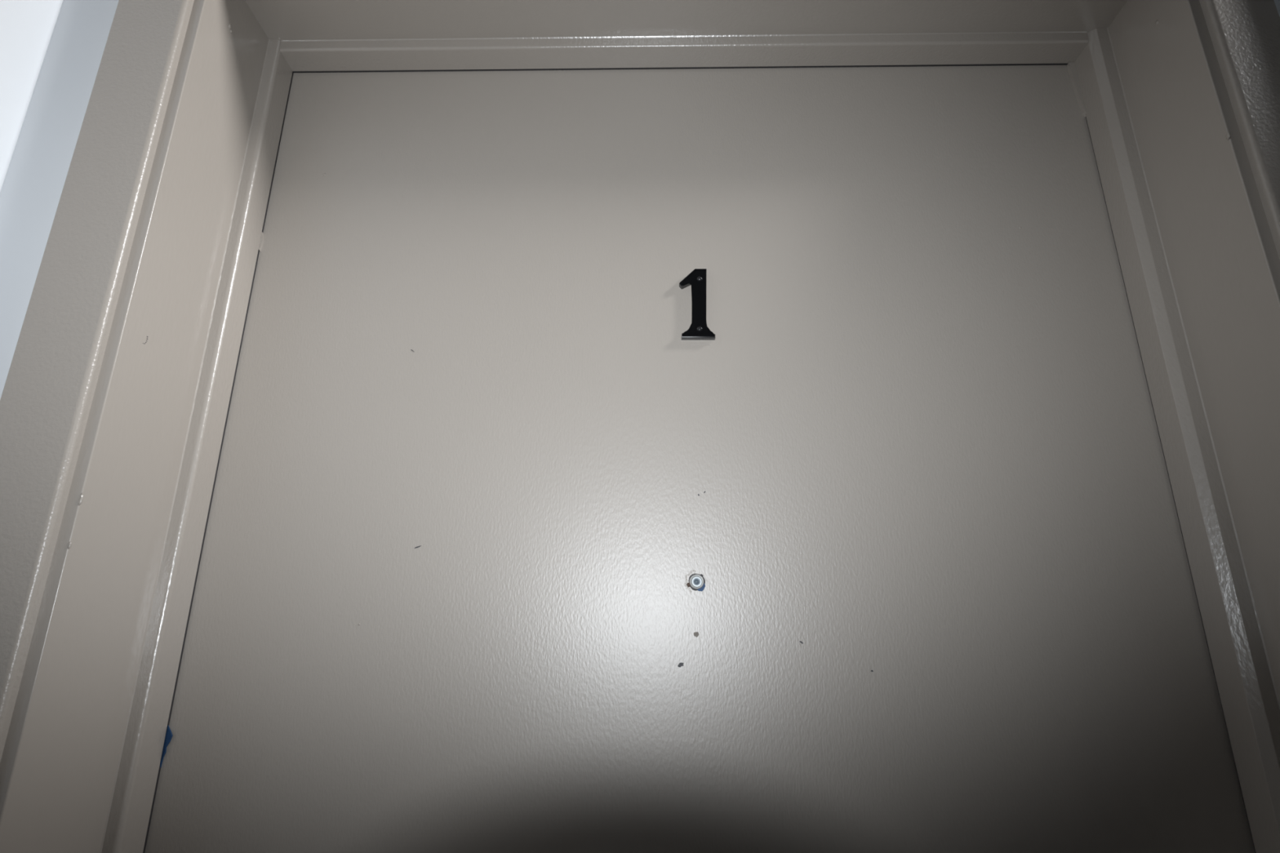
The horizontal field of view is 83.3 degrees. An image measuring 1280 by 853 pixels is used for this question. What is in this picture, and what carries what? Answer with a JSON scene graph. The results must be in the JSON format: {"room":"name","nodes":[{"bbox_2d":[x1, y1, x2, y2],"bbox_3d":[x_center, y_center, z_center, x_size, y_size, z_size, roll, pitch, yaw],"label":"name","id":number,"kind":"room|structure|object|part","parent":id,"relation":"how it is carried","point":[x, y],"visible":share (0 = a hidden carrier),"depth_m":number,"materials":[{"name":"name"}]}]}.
{"room":"apartment hallway","nodes":[
{"label":"apartment hallway","id":0,"kind":"room"},
{"bbox_2d":[0,0,63,191],"bbox_3d":[-0.676,-0.459,-1.137,0.150,2.900,3.581,0,-18,1],"label":"wall","id":1,"kind":"structure","parent":0,"point":[27,27],"depth_m":0.66,"materials":[{"name":"white paint"}]},
{"bbox_2d":[0,0,1279,399],"bbox_3d":[0.025,0.120,0.629,1.231,2.900,0.199,0,-18,1],"label":"wall","id":2,"kind":"structure","parent":0,"point":[31,191],"depth_m":0.65,"materials":[{"name":"white paint"}]},
{"bbox_2d":[99,39,292,852],"bbox_3d":[-0.421,0.534,0.522,0.013,2.043,0.034,0,-18,1],"label":"door stop","id":3,"kind":"object","parent":2,"relation":"attached to","point":[128,815],"visible":1,"depth_m":0.67,"materials":[{"name":"beige paint"}]},
{"bbox_2d":[0,0,1279,852],"bbox_3d":[0.043,0.513,0.493,1.096,2.068,0.208,0,-18,1],"label":"door frame","id":4,"kind":"structure","parent":2,"relation":"attached to","point":[59,762],"depth_m":0.63,"materials":[{"name":"beige paint"}]},
{"bbox_2d":[280,31,1088,71],"bbox_3d":[0.046,-0.432,0.830,0.914,0.014,0.032,0,-18,1],"label":"door stop","id":5,"kind":"object","parent":2,"relation":"attached to","point":[1012,47],"visible":1,"depth_m":0.82,"materials":[{"name":"beige paint"}]},
{"bbox_2d":[144,62,1255,852],"bbox_3d":[0.047,0.541,0.553,0.940,2.027,0.049,0,-18,1],"label":"door","id":6,"kind":"structure","parent":2,"relation":"in","point":[477,468],"depth_m":0.69,"materials":[{"name":"beige paint"}]},
{"bbox_2d":[160,724,173,768],"bbox_3d":[-0.412,0.280,0.624,0.010,0.046,0.003,0,-18,1],"label":"tape","id":7,"kind":"object","parent":6,"relation":"attached to","point":[169,735],"visible":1,"depth_m":0.62,"materials":[{"name":"blue plastic"}]},
{"bbox_2d":[142,71,293,852],"bbox_3d":[-0.420,0.540,0.539,0.012,2.018,0.003,0,-18,1],"label":"seal","id":8,"kind":"object","parent":6,"relation":"attached to","point":[198,565],"visible":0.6,"depth_m":0.70,"materials":[{"name":"black rubber"}]},
{"bbox_2d":[293,63,1067,73],"bbox_3d":[0.046,-0.425,0.846,0.938,0.010,0.003,0,-18,1],"label":"seal","id":9,"kind":"object","parent":6,"relation":"attached to","point":[1009,64],"visible":0.29,"depth_m":0.84,"materials":[{"name":"black rubber"}]},
{"bbox_2d":[686,573,705,591],"bbox_3d":[0.051,0.143,0.661,0.018,0.016,0.004,0,-18,1],"label":"peephole","id":10,"kind":"object","parent":6,"relation":"attached to","point":[696,581],"visible":1,"depth_m":0.66,"materials":[{"name":"silver metal"}]},
{"bbox_3d":[0.052,0.143,0.662,0.010,0.010,0.003,0,-18,1],"label":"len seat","id":11,"kind":"part","parent":10,"relation":"part of","materials":[{"name":"silver metal"}]},
{"bbox_2d":[679,268,715,340],"bbox_3d":[0.059,-0.127,0.746,0.036,0.079,0.008,0,-18,1],"label":"number","id":12,"kind":"object","parent":6,"relation":"attached to","point":[698,330],"visible":1,"depth_m":0.74,"materials":[{"name":"black metal"}]},
{"bbox_2d":[1085,117,1256,852],"bbox_3d":[0.507,0.538,0.524,0.011,2.018,0.003,0,-18,1],"label":"seal","id":13,"kind":"object","parent":6,"relation":"attached to","point":[1086,117],"visible":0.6,"depth_m":0.67,"materials":[{"name":"black rubber"}]},
{"bbox_2d":[1075,27,1279,852],"bbox_3d":[0.510,0.531,0.505,0.020,2.043,0.037,0,-18,1],"label":"door stop","id":14,"kind":"object","parent":2,"relation":"attached to","point":[1244,677],"visible":1,"depth_m":0.66,"materials":[{"name":"beige paint"}]}
]}

